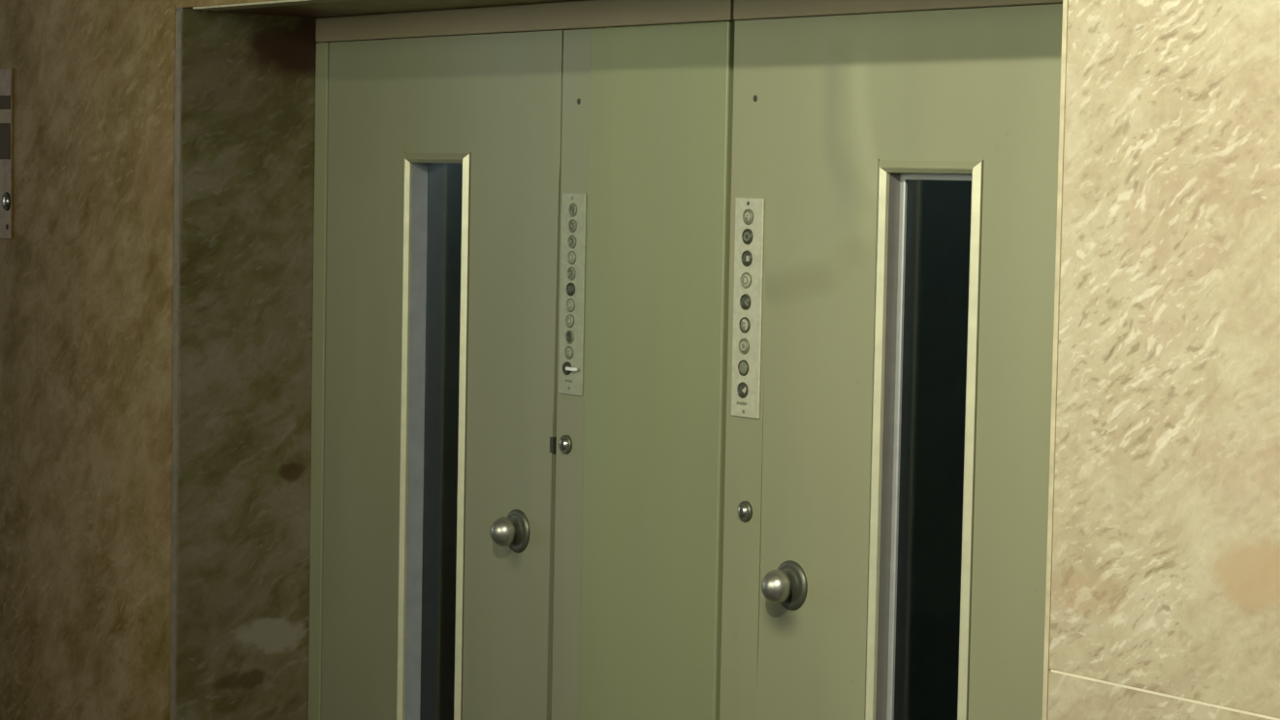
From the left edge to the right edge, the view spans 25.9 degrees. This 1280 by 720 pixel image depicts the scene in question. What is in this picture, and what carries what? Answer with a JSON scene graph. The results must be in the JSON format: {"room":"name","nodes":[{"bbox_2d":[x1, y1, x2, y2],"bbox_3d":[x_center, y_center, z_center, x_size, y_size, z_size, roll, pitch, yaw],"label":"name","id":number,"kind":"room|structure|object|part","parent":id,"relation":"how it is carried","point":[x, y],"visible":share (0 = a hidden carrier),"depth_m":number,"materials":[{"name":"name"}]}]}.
{"room":"elevator lobby","nodes":[
{"label":"elevator lobby","id":0,"kind":"room"},
{"bbox_2d":[0,0,1279,719],"bbox_3d":[0.616,0.086,3.273,0.160,2.820,11.500,-2,5,-36],"label":"wall","id":1,"kind":"structure","parent":0,"point":[1166,575],"depth_m":3.27,"materials":[{"name":"beige stone"}]},
{"bbox_2d":[0,67,13,239],"bbox_3d":[-1.314,-0.423,5.713,0.015,0.348,0.108,-2,5,-36],"label":"panel","id":2,"kind":"object","parent":1,"relation":"attached to","point":[6,75],"visible":1,"depth_m":5.69,"materials":[{"name":"silver metal"}]},
{"bbox_2d":[169,11,182,719],"bbox_3d":[-0.861,0.353,5.144,0.002,1.982,0.022,-2,5,-36],"label":"trim","id":3,"kind":"structure","parent":1,"relation":"attached to","point":[178,15],"depth_m":5.12,"materials":[{"name":"stone"}]},
{"bbox_2d":[175,7,319,719],"bbox_3d":[-0.723,0.333,5.244,0.340,2.014,0.026,-2,5,-36],"label":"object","id":4,"kind":"structure","parent":1,"relation":"attached to","point":[247,138],"depth_m":5.19,"materials":[{"name":"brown stone"}]},
{"bbox_2d":[192,0,353,10],"bbox_3d":[-0.133,-0.566,4.167,0.050,0.004,2.206,-2,5,-36],"label":"trim","id":5,"kind":"structure","parent":1,"relation":"attached to","point":[277,2],"depth_m":4.86,"materials":[{"name":"metal"}]},
{"bbox_2d":[308,42,329,719],"bbox_3d":[-0.597,0.370,5.296,0.048,1.937,0.044,-2,5,-36],"label":"trim","id":6,"kind":"structure","parent":1,"relation":"attached to","point":[322,48],"depth_m":5.26,"materials":[{"name":"green metal"}]},
{"bbox_2d":[207,0,582,18],"bbox_3d":[-0.009,-0.594,4.285,0.291,0.050,2.238,-2,5,-36],"label":"trim","id":7,"kind":"structure","parent":1,"relation":"attached to","point":[356,7],"depth_m":4.86,"materials":[{"name":"beige metal"}]},
{"bbox_2d":[320,30,563,719],"bbox_3d":[-0.376,0.391,4.956,0.094,1.925,0.760,-2,5,-36],"label":"door","id":8,"kind":"structure","parent":1,"relation":"in","point":[443,277],"depth_m":4.96,"materials":[{"name":"green metal"}]},
{"bbox_3d":[-0.231,0.291,4.715,0.046,0.051,0.046,2,4,6],"label":"knob","id":9,"kind":"part","parent":8,"relation":"part of","materials":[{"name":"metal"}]},
{"bbox_2d":[549,437,556,452],"bbox_3d":[-0.139,0.141,4.648,0.023,0.026,0.009,-2,5,-36],"label":"latch tongue","id":10,"kind":"object","parent":8,"relation":"attached to","point":[553,440],"visible":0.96,"depth_m":4.64,"materials":[{"name":"green metal"}]},
{"bbox_2d":[315,0,735,42],"bbox_3d":[-0.217,-0.580,4.745,0.049,0.045,1.256,-2,5,-36],"label":"door frame","id":11,"kind":"structure","parent":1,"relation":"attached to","point":[585,14],"depth_m":4.67,"materials":[{"name":"beige metal"}]},
{"bbox_2d":[733,0,1062,20],"bbox_3d":[0.451,-0.507,3.845,0.049,0.045,0.975,-2,5,-36],"label":"door frame","id":12,"kind":"structure","parent":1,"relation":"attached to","point":[744,10],"depth_m":4.01,"materials":[{"name":"beige metal"}]},
{"bbox_2d":[756,3,1062,719],"bbox_3d":[0.463,0.483,3.826,0.094,1.925,0.972,-2,5,-36],"label":"door","id":13,"kind":"structure","parent":1,"relation":"in","point":[910,300],"depth_m":3.96,"materials":[{"name":"green metal"}]},
{"bbox_3d":[0.203,0.336,4.131,0.046,0.051,0.046,2,4,6],"label":"knob","id":14,"kind":"part","parent":13,"relation":"part of","materials":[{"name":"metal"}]},
{"bbox_2d":[1042,0,1068,719],"bbox_3d":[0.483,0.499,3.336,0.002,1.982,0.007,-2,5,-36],"label":"trim","id":15,"kind":"structure","parent":1,"relation":"attached to","point":[1065,2],"depth_m":3.30,"materials":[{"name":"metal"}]},
{"bbox_2d":[1050,670,1279,719],"bbox_3d":[2.269,0.558,1.009,0.100,0.003,5.845,-2,5,-36],"label":"trim","id":16,"kind":"structure","parent":1,"relation":"attached to","point":[1052,671],"depth_m":3.17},
{"bbox_3d":[-8.695,1.241,5.189,16.141,0.100,25.500,-2,5,-36],"label":"floor","id":17,"kind":"structure","parent":0,"visible":0},
{"bbox_2d":[551,19,771,719],"bbox_3d":[0.032,0.433,4.447,0.051,1.925,0.542,-2,5,-36],"label":"panel","id":18,"kind":"object","parent":17,"relation":"on","point":[661,95],"depth_m":4.39,"materials":[{"name":"green metal"}]},
{"bbox_2d":[558,435,572,453],"bbox_3d":[-0.125,0.140,4.606,0.014,0.032,0.032,-2,5,-36],"label":"cylinder","id":19,"kind":"object","parent":18,"relation":"attached to","point":[565,442],"visible":1,"depth_m":4.60,"materials":[{"name":"grey metal"}]},
{"bbox_3d":[-0.102,0.418,4.632,0.046,1.925,0.085,-2,5,-36],"label":"control strip","id":20,"kind":"part","parent":18,"relation":"part of","materials":[{"name":"green metal"}]},
{"bbox_2d":[558,192,586,396],"bbox_3d":[-0.114,-0.108,4.580,0.012,0.332,0.067,-2,5,-36],"label":"plate","id":21,"kind":"object","parent":18,"relation":"attached to","point":[574,205],"visible":1,"depth_m":4.58,"materials":[{"name":"silver metal"}]},
{"bbox_2d":[562,361,577,375],"bbox_3d":[-0.115,0.015,4.583,0.010,0.021,0.046,-2,5,-36],"label":"switch","id":22,"kind":"object","parent":21,"relation":"attached to","point":[568,368],"depth_m":4.59,"materials":[{"name":"metal"}]},
{"bbox_2d":[736,501,752,521],"bbox_3d":[0.157,0.230,4.228,0.014,0.032,0.032,-2,5,-36],"label":"cylinder","id":23,"kind":"object","parent":18,"relation":"attached to","point":[745,509],"visible":1,"depth_m":4.22,"materials":[{"name":"grey metal"}]},
{"bbox_3d":[0.169,0.448,4.267,0.046,1.925,0.088,-2,5,-36],"label":"control strip","id":24,"kind":"part","parent":18,"relation":"part of","materials":[{"name":"green metal"}]},
{"bbox_2d":[731,197,765,418],"bbox_3d":[0.162,-0.079,4.213,0.006,0.332,0.067,-2,5,-36],"label":"plate","id":25,"kind":"object","parent":18,"relation":"attached to","point":[749,212],"visible":1,"depth_m":4.21,"materials":[{"name":"silver metal"}]}
]}

